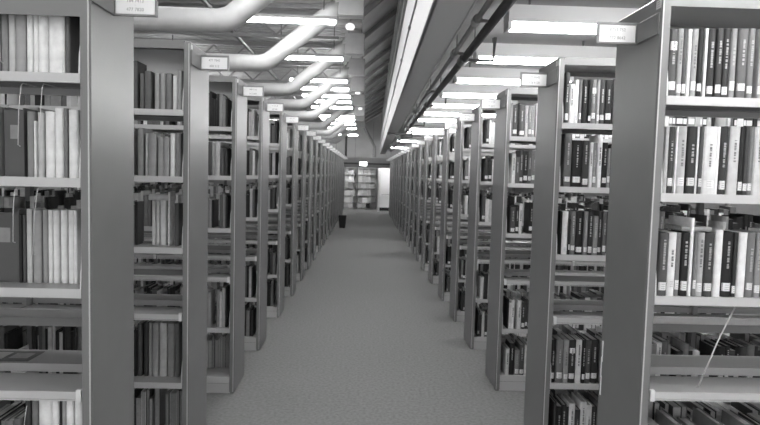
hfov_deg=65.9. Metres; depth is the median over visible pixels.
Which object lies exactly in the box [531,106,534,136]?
book
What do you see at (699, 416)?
book
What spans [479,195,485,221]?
book
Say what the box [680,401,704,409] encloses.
book
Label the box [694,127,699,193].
book
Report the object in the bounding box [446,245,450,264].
book
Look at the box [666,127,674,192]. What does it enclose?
book
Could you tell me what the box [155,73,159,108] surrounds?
book
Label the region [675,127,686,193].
book
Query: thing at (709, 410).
book
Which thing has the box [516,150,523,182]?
book
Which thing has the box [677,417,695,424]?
book
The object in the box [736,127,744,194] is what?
book
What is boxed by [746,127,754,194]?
book
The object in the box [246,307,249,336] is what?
book
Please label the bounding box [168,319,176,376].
book
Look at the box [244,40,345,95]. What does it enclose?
duct
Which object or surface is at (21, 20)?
book
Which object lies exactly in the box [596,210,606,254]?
book
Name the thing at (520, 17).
strip light
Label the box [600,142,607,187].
book
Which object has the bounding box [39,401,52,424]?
book
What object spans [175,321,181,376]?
book
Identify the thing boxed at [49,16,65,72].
book
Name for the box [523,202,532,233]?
book
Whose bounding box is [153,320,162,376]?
book
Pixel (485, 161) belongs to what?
book
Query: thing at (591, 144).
book
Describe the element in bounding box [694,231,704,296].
book
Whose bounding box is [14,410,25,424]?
book
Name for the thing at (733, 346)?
book
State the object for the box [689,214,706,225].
book
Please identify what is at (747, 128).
book
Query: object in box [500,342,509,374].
book
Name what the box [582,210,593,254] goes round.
book
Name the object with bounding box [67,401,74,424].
book
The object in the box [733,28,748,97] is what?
book
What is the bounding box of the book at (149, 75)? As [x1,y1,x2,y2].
[145,71,154,108]
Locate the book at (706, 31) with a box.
[700,28,708,96]
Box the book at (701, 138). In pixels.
[696,126,704,193]
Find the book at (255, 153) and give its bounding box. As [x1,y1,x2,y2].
[252,151,257,174]
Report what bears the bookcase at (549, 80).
on the floor
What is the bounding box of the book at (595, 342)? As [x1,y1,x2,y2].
[584,334,598,382]
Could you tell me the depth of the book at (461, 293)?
6.58 m
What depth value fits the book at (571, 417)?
3.33 m
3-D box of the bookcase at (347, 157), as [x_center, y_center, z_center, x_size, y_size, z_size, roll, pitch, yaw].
[-1.852,-1.078,23.211,1.105,2.290,0.378,1,4,-2]
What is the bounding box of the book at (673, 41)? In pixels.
[668,29,677,95]
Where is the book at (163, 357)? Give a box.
[159,319,171,376]
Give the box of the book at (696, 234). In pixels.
[690,232,698,296]
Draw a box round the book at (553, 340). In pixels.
[551,337,555,381]
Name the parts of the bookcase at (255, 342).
consulting shelf, post, consulting shelf, shelf, shelf, shelf, shelf, shelf, shelf, panel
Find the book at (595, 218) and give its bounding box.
[591,215,598,254]
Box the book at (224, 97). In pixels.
[223,96,229,126]
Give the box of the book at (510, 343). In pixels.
[506,339,514,374]
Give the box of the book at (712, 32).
[705,28,715,96]
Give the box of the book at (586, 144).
[580,140,589,186]
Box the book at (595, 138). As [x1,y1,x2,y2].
[589,134,602,186]
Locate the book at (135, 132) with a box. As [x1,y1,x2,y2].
[134,131,137,174]
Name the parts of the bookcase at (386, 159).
panel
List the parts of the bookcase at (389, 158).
panel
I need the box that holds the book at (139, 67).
[134,61,146,108]
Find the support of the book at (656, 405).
on the bookcase at (642, 102)
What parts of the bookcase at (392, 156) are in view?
panel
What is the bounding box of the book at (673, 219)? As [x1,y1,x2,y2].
[668,215,694,295]
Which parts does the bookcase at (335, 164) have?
panel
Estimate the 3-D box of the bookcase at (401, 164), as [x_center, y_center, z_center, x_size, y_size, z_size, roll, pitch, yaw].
[0.967,-0.580,16.730,1.105,2.290,0.378,1,4,-2]
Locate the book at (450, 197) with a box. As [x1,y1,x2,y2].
[448,190,452,208]
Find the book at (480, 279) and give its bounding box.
[477,274,483,298]
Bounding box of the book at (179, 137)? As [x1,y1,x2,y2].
[176,133,182,176]
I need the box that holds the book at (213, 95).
[209,91,216,125]
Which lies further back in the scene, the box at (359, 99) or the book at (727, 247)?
the box at (359, 99)
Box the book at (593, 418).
[587,398,596,424]
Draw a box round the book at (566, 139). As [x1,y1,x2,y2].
[560,133,571,186]
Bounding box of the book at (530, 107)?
[527,106,531,136]
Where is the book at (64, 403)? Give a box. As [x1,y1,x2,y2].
[62,401,66,424]
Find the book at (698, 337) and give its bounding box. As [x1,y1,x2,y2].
[684,332,700,350]
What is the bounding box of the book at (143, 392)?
[141,388,146,424]
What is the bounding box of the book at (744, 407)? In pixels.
[731,402,759,414]
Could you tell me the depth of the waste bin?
17.45 m
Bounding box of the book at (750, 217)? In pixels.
[734,213,752,229]
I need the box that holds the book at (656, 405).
[652,401,660,420]
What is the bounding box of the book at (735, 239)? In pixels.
[723,230,738,296]
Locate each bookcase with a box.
[0,0,157,424]
[0,39,228,424]
[134,76,263,392]
[134,97,283,349]
[144,110,298,317]
[155,120,308,295]
[246,127,315,280]
[255,132,321,268]
[268,136,325,260]
[276,140,329,251]
[290,147,335,239]
[297,143,332,244]
[300,151,339,230]
[306,149,337,234]
[312,152,341,226]
[335,154,342,223]
[337,155,344,220]
[339,156,345,214]
[340,157,346,214]
[342,157,347,213]
[386,159,390,215]
[388,158,392,217]
[389,158,394,219]
[390,157,395,222]
[392,156,417,224]
[394,155,428,228]
[396,153,430,231]
[398,150,438,236]
[400,148,440,240]
[404,146,450,246]
[407,143,452,253]
[411,141,467,260]
[416,137,467,270]
[424,132,492,283]
[433,125,582,300]
[444,117,534,321]
[459,105,605,348]
[480,88,731,390]
[520,57,759,424]
[596,0,759,424]
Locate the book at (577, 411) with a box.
[574,405,579,424]
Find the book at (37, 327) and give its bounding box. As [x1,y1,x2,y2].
[23,326,38,349]
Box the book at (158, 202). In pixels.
[156,200,160,244]
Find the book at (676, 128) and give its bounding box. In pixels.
[672,127,678,192]
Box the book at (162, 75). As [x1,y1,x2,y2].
[160,73,165,108]
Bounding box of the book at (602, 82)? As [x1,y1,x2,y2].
[598,80,605,123]
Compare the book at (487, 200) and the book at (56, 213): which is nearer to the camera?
the book at (56, 213)
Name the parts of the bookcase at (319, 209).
post, panel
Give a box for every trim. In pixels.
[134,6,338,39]
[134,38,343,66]
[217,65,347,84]
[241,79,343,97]
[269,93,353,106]
[299,112,347,121]
[344,157,389,167]
[363,29,393,56]
[364,0,383,16]
[364,58,389,79]
[364,78,386,95]
[365,45,391,68]
[365,69,387,87]
[365,85,385,101]
[365,92,384,106]
[365,98,383,110]
[365,103,382,114]
[365,106,382,118]
[365,111,381,121]
[377,168,379,210]
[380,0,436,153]
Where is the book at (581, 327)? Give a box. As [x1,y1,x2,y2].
[573,293,584,329]
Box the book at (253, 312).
[251,307,255,335]
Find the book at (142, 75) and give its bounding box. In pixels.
[140,73,144,108]
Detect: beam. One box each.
[365,7,396,38]
[381,0,477,153]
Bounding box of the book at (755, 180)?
[750,127,759,195]
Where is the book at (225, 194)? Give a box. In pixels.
[223,193,229,227]
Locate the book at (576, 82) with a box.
[570,80,578,122]
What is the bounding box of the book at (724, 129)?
[717,126,728,194]
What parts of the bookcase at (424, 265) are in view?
panel, post, consulting shelf, shelf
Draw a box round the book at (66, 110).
[64,108,68,177]
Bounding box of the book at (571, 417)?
[561,394,574,424]
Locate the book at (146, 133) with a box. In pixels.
[146,133,147,175]
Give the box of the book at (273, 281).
[271,279,275,305]
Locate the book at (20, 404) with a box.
[0,402,25,424]
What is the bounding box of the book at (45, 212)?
[43,209,53,282]
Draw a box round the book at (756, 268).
[734,229,759,297]
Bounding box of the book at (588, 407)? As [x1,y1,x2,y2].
[582,395,591,424]
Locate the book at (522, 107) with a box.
[518,105,524,136]
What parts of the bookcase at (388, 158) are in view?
panel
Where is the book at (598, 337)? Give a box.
[593,335,601,382]
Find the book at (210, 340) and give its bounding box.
[208,337,211,367]
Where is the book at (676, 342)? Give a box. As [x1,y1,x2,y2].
[670,336,688,375]
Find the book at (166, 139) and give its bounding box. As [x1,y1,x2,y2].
[164,137,169,175]
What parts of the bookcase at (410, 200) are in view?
panel, post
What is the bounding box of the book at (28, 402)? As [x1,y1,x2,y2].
[25,400,31,424]
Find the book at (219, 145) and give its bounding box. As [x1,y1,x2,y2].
[215,142,224,175]
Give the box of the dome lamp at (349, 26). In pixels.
[345,19,354,29]
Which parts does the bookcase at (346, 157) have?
panel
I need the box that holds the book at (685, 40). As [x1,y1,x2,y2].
[680,28,687,95]
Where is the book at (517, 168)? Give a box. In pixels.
[515,157,519,182]
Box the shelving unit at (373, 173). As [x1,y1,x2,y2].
[343,167,376,209]
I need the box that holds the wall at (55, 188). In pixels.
[0,180,213,189]
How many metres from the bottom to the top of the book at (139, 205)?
0.235 m
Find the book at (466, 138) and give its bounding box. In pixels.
[464,127,468,148]
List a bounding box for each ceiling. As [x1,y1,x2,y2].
[134,0,363,121]
[362,0,396,122]
[389,0,653,149]
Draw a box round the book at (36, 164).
[34,121,38,176]
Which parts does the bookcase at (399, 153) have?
panel, post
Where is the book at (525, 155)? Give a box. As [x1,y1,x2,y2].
[522,151,528,183]
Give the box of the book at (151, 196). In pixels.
[149,194,176,199]
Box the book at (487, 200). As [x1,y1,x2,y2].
[485,199,488,221]
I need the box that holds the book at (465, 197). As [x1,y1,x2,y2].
[462,195,467,213]
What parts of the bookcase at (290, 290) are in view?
consulting shelf, shelf, shelf, post, panel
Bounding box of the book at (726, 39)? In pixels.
[720,28,730,96]
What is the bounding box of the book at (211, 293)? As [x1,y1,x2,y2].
[207,289,214,326]
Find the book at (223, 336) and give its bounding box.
[221,333,226,366]
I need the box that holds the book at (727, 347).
[710,339,729,376]
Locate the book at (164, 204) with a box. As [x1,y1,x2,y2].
[160,200,167,244]
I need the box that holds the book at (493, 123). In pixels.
[491,122,494,143]
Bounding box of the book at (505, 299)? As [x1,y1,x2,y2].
[503,295,508,327]
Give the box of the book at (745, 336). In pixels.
[730,333,749,341]
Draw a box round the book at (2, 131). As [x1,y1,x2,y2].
[0,112,4,175]
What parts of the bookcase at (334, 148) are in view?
post, panel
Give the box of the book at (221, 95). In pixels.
[219,94,227,126]
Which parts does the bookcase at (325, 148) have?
post, panel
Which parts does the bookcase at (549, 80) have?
panel, shelf, shelf, shelf, shelf, shelf, shelf, consulting shelf, post, consulting shelf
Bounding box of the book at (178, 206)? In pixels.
[175,203,182,245]
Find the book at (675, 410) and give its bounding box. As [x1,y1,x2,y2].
[665,401,681,418]
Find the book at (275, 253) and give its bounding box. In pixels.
[272,252,276,274]
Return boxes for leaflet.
[0,350,44,360]
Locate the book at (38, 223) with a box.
[33,209,46,282]
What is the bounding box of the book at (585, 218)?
[578,210,588,254]
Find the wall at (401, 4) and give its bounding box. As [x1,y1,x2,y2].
[380,0,407,134]
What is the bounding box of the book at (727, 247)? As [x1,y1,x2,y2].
[719,231,733,296]
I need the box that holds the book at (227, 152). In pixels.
[224,148,231,175]
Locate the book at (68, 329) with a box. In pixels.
[65,326,73,373]
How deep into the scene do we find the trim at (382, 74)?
15.11 m
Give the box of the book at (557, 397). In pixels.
[553,394,565,424]
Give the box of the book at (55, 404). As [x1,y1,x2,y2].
[52,401,59,424]
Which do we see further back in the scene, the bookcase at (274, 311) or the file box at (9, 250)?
the bookcase at (274, 311)
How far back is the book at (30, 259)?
2.08 m
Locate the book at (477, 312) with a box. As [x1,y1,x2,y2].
[475,307,479,336]
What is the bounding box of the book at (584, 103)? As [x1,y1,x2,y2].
[581,79,588,122]
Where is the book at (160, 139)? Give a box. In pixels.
[158,137,163,175]
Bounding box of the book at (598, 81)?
[595,80,600,123]
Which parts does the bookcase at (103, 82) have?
shelf, shelf, shelf, shelf, shelf, consulting shelf, panel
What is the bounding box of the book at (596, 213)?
[589,210,601,254]
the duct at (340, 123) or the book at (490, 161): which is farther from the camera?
the duct at (340, 123)
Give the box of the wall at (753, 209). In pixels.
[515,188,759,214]
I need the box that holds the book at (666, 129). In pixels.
[662,127,669,192]
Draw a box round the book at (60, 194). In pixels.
[55,190,66,205]
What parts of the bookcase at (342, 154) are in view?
panel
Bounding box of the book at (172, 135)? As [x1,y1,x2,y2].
[170,133,175,176]
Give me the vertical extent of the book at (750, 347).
0.238 m
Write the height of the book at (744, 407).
0.226 m
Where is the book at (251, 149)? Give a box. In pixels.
[249,148,255,174]
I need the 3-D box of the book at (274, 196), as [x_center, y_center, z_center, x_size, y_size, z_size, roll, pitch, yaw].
[-1.181,-0.160,6.562,0.025,0.240,0.141,1,4,-2]
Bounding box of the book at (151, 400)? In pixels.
[149,393,153,424]
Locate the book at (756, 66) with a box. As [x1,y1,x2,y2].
[751,29,759,97]
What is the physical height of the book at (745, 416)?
0.230 m
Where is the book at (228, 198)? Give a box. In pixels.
[225,195,230,227]
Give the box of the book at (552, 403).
[548,394,556,424]
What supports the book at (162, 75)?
on the bookcase at (160, 56)
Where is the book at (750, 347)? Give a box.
[733,338,754,377]
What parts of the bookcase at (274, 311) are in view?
consulting shelf, consulting shelf, shelf, shelf, shelf, shelf, shelf, shelf, post, panel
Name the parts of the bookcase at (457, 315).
panel, shelf, consulting shelf, shelf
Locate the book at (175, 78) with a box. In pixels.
[173,76,177,109]
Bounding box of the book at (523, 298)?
[521,296,527,328]
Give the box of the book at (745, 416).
[738,412,759,424]
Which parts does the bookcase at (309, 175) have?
consulting shelf, post, panel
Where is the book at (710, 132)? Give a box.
[701,126,717,193]
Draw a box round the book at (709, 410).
[697,401,716,418]
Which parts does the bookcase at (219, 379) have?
consulting shelf, shelf, shelf, shelf, shelf, shelf, shelf, panel, panel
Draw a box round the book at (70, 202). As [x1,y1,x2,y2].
[67,198,78,208]
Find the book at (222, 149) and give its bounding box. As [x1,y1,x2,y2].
[220,148,223,175]
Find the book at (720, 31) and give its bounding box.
[712,28,723,96]
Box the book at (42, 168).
[38,112,45,176]
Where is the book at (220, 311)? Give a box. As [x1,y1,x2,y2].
[219,290,221,326]
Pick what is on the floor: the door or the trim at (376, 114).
the door
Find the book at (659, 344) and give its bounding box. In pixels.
[652,337,661,375]
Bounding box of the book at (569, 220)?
[567,219,570,254]
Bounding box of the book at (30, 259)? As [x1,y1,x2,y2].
[27,207,44,282]
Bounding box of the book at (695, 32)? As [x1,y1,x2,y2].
[689,29,698,95]
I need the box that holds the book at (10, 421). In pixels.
[6,407,25,424]
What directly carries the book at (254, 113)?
on the bookcase at (255, 342)
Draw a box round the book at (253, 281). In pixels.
[251,265,255,296]
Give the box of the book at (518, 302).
[513,296,521,328]
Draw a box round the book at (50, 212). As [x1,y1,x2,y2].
[48,209,60,282]
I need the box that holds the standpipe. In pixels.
[345,129,346,156]
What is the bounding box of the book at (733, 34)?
[726,28,737,97]
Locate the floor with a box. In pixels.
[144,208,759,424]
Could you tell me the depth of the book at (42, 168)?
2.00 m
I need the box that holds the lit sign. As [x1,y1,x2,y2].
[359,161,366,165]
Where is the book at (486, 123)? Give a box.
[483,119,489,143]
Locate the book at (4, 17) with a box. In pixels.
[1,14,8,70]
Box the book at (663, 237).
[656,231,668,295]
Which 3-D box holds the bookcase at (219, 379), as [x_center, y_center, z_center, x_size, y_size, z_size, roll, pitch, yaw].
[-1.888,0.149,4.374,2.005,2.290,0.378,1,4,-2]
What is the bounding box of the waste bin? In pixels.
[338,215,346,227]
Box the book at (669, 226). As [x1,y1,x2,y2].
[664,224,711,231]
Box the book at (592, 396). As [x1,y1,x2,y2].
[587,391,598,424]
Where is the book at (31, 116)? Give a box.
[27,111,37,176]
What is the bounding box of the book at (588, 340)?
[576,332,591,383]
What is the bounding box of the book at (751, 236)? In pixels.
[725,229,755,297]
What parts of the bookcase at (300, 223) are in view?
consulting shelf, shelf, post, panel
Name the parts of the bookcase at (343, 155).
panel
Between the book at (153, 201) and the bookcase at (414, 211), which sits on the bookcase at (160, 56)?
the book at (153, 201)
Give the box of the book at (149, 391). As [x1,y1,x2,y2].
[146,388,153,424]
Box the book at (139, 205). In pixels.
[135,201,143,244]
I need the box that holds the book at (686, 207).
[678,203,689,216]
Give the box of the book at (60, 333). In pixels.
[59,330,62,373]
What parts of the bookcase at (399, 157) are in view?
panel, post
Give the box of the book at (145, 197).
[143,195,148,225]
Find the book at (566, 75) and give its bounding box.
[563,72,569,122]
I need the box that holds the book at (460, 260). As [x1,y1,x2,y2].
[459,259,462,278]
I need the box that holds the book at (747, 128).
[741,126,749,194]
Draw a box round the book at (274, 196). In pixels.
[272,187,276,208]
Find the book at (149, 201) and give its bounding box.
[148,198,150,225]
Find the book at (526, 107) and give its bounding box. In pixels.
[524,106,528,136]
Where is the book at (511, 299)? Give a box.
[507,296,514,328]
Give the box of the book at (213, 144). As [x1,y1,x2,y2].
[212,143,215,175]
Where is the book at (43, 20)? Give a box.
[39,15,48,71]
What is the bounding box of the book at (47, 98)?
[44,95,50,105]
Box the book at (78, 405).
[75,401,81,424]
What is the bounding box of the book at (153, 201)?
[152,200,155,244]
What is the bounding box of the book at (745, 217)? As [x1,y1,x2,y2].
[730,213,747,229]
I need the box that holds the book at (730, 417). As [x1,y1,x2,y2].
[721,410,753,424]
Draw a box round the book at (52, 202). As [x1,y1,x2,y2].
[47,196,57,208]
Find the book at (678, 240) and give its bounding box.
[661,229,680,295]
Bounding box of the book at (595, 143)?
[591,142,596,186]
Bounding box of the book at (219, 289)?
[216,286,223,326]
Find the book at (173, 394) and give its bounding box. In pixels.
[170,389,177,424]
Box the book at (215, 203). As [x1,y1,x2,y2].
[212,199,218,227]
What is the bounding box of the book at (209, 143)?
[208,142,214,174]
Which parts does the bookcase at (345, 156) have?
panel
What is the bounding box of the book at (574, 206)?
[567,202,578,209]
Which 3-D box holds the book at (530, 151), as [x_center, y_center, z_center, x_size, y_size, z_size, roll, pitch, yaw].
[1.121,-0.346,4.461,0.026,0.252,0.145,1,4,-2]
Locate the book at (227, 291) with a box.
[225,285,229,326]
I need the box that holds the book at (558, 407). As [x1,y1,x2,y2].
[553,396,561,424]
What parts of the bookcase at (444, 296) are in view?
panel, post, shelf, consulting shelf, shelf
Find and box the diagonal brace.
[364,126,375,156]
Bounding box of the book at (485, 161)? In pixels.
[481,158,488,180]
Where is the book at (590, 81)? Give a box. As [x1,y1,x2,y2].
[587,80,591,122]
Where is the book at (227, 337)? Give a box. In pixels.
[225,333,229,367]
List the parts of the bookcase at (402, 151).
panel, post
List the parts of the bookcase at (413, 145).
panel, post, consulting shelf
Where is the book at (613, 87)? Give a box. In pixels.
[611,79,614,123]
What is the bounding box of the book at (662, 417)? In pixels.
[655,409,681,424]
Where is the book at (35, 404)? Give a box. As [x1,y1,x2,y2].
[32,400,38,424]
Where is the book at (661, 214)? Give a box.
[659,211,664,228]
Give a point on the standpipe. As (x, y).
(346, 129)
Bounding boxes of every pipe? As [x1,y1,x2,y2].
[200,0,318,122]
[391,0,516,151]
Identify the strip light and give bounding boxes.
[247,0,336,24]
[281,23,343,60]
[289,52,347,82]
[302,60,349,90]
[302,84,350,97]
[311,98,352,108]
[316,99,351,102]
[319,98,354,117]
[321,109,354,120]
[332,122,355,124]
[390,143,410,148]
[397,135,428,141]
[404,127,432,134]
[408,123,455,131]
[417,113,458,121]
[423,107,494,116]
[430,96,517,107]
[440,80,537,97]
[454,63,573,84]
[473,38,616,64]
[503,0,646,33]
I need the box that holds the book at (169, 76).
[166,73,175,108]
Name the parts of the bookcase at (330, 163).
post, panel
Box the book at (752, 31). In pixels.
[744,28,755,97]
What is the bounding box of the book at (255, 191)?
[252,189,257,216]
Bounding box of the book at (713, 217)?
[710,215,728,228]
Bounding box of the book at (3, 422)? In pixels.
[1,406,24,424]
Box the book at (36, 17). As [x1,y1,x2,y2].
[33,15,38,71]
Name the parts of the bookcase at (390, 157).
panel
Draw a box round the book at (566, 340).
[558,334,568,382]
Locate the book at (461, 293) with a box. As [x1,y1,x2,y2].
[459,290,463,310]
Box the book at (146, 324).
[144,320,151,375]
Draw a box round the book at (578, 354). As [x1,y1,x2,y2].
[569,333,581,382]
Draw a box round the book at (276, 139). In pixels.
[274,120,278,142]
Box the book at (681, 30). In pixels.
[675,28,683,95]
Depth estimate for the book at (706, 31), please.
2.11 m
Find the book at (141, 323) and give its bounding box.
[138,320,146,375]
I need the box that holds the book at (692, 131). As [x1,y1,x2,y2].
[683,126,697,193]
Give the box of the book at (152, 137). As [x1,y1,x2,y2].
[148,133,164,175]
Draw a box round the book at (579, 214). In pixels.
[570,210,583,254]
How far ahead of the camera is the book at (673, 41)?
2.11 m
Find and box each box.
[0,208,29,281]
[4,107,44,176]
[335,0,364,19]
[342,30,364,55]
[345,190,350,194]
[347,56,364,76]
[349,176,353,181]
[350,77,364,91]
[352,94,364,106]
[354,107,364,115]
[355,116,364,121]
[356,121,364,127]
[362,197,366,202]
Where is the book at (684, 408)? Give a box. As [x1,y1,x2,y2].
[675,401,686,417]
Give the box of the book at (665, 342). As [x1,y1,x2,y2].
[652,333,668,375]
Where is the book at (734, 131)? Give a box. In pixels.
[724,126,740,194]
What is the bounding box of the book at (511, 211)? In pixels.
[506,206,515,232]
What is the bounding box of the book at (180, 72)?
[178,70,183,109]
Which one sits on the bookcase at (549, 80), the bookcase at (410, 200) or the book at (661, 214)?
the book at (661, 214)
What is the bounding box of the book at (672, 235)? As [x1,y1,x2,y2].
[658,229,676,295]
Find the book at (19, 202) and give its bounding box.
[4,196,24,207]
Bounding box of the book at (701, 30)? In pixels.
[695,28,703,96]
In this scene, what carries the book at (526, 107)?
on the bookcase at (501, 103)
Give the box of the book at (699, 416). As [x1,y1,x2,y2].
[692,407,722,424]
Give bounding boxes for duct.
[134,0,273,32]
[206,0,338,71]
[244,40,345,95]
[247,64,349,109]
[247,81,351,119]
[287,99,354,129]
[307,124,357,143]
[309,109,355,135]
[322,117,355,139]
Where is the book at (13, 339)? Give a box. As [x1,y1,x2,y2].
[4,327,22,372]
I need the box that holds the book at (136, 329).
[134,328,137,375]
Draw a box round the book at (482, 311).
[479,308,484,336]
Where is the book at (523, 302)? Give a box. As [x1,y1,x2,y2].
[521,299,525,328]
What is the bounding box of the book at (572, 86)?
[568,84,574,122]
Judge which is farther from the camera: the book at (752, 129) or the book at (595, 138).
the book at (595, 138)
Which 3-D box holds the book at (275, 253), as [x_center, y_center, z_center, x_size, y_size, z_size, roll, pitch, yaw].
[-1.185,0.568,6.618,0.030,0.239,0.160,1,4,-2]
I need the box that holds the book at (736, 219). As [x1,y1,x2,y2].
[721,215,742,229]
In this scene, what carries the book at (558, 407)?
on the bookcase at (549, 80)
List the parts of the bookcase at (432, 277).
panel, post, shelf, consulting shelf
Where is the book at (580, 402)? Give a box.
[571,392,586,424]
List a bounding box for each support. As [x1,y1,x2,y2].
[13,186,28,242]
[18,83,40,145]
[32,187,44,254]
[39,84,59,164]
[387,130,412,135]
[696,306,734,386]
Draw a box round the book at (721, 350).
[704,339,724,376]
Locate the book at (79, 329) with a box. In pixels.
[77,327,81,373]
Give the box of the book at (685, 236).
[665,229,689,295]
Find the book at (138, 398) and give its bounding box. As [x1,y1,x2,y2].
[135,393,140,424]
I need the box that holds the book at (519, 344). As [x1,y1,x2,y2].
[515,339,524,374]
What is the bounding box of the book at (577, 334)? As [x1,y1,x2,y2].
[574,333,585,382]
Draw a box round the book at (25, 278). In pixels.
[23,215,27,282]
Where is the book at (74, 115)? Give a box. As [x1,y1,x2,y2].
[69,109,80,177]
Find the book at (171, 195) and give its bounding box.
[168,191,174,245]
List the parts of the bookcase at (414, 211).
panel, post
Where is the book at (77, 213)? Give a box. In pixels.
[74,210,80,283]
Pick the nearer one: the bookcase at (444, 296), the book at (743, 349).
the book at (743, 349)
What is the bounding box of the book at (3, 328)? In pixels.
[0,325,19,372]
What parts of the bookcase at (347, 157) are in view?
panel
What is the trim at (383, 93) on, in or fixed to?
attached to the wall at (401, 4)
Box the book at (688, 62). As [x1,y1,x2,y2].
[685,29,692,95]
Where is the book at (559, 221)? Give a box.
[557,211,562,253]
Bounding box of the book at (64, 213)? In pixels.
[61,209,72,282]
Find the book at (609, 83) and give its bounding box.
[604,80,612,123]
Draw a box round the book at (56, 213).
[53,209,66,283]
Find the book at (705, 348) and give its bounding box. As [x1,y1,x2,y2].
[699,340,718,376]
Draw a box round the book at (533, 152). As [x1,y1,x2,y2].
[531,151,534,183]
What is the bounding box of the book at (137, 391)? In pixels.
[134,388,143,424]
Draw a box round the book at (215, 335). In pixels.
[212,333,218,367]
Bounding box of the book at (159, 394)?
[154,388,167,424]
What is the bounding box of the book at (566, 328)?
[562,324,576,333]
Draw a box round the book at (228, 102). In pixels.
[225,99,231,126]
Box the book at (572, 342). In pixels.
[561,333,575,382]
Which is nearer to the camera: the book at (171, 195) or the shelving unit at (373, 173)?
the book at (171, 195)
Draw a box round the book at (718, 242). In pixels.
[711,228,722,296]
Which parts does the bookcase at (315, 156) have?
post, panel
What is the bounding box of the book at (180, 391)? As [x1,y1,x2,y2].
[179,389,181,424]
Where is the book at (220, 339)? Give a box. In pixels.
[219,336,221,366]
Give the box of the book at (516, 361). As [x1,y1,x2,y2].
[514,346,519,374]
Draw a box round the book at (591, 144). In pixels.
[588,143,593,186]
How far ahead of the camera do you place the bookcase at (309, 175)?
9.85 m
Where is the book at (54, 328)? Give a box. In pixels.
[52,326,62,373]
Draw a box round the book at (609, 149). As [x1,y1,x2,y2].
[606,148,610,187]
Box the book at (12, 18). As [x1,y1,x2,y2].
[9,14,15,70]
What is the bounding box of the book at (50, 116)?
[46,111,55,177]
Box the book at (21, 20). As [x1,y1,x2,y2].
[16,15,27,71]
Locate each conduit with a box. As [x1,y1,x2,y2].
[380,0,416,144]
[389,0,493,150]
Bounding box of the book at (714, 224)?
[708,220,725,229]
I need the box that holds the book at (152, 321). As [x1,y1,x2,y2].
[149,320,155,375]
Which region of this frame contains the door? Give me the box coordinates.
[379,168,389,210]
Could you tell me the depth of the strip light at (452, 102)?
8.22 m
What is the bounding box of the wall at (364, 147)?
[214,114,511,208]
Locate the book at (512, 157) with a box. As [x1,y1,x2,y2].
[509,154,515,182]
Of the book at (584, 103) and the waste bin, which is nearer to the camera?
the book at (584, 103)
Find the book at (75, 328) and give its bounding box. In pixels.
[73,327,77,373]
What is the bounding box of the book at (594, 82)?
[590,80,596,123]
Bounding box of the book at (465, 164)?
[463,162,468,179]
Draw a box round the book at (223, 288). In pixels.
[222,284,229,326]
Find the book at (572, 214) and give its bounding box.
[563,210,575,254]
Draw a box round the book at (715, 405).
[705,402,728,413]
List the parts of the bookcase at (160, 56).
consulting shelf, post, shelf, consulting shelf, shelf, shelf, shelf, shelf, shelf, panel, panel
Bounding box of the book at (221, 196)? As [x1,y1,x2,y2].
[219,195,222,227]
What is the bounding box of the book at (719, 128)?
[714,127,720,193]
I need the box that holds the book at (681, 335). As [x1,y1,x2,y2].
[669,332,685,340]
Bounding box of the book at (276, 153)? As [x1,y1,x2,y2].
[275,152,278,174]
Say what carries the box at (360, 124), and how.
attached to the ceiling at (304, 5)
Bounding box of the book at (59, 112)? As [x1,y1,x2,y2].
[55,108,63,177]
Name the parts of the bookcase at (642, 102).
panel, consulting shelf, shelf, shelf, shelf, shelf, shelf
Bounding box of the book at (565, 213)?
[558,210,568,253]
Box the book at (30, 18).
[27,15,33,71]
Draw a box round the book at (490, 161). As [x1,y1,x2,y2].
[488,160,491,181]
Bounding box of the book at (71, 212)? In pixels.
[69,209,80,283]
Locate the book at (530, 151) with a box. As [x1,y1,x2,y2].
[525,150,531,183]
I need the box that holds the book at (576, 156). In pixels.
[570,140,582,186]
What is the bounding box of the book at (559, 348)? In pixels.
[552,334,563,382]
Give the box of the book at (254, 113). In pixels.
[251,109,256,135]
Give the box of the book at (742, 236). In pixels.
[725,229,747,296]
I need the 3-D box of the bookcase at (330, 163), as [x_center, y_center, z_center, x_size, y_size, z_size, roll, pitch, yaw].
[-1.682,-0.568,15.459,1.105,2.290,0.378,1,4,-2]
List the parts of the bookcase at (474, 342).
panel, shelf, shelf, shelf, shelf, shelf, shelf, consulting shelf, post, consulting shelf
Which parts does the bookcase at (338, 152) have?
post, panel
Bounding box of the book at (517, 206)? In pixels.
[511,204,518,233]
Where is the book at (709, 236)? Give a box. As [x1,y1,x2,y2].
[698,231,714,296]
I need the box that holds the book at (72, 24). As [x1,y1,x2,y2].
[65,16,79,72]
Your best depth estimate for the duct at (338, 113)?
16.05 m
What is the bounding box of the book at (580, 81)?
[577,80,582,122]
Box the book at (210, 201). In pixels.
[209,199,213,227]
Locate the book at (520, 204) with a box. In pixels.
[514,203,522,233]
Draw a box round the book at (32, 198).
[30,196,41,207]
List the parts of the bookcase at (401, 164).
panel, post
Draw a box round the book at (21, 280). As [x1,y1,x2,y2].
[19,214,26,282]
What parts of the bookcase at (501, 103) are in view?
panel, shelf, shelf, shelf, shelf, consulting shelf, shelf, shelf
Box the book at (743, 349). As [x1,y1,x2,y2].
[724,339,746,376]
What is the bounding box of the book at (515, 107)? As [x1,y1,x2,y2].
[512,105,517,135]
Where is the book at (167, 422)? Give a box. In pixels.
[165,389,172,424]
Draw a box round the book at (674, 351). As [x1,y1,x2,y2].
[669,345,682,375]
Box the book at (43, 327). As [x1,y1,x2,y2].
[42,326,48,372]
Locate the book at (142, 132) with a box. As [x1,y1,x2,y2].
[138,128,152,175]
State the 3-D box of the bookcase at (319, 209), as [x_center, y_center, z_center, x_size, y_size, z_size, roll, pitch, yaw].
[-1.609,-0.349,12.137,1.105,2.290,0.378,1,4,-2]
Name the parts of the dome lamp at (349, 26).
globe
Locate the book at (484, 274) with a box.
[481,271,487,298]
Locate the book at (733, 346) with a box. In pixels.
[720,339,739,376]
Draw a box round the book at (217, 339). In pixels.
[215,334,221,366]
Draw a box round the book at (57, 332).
[56,328,62,373]

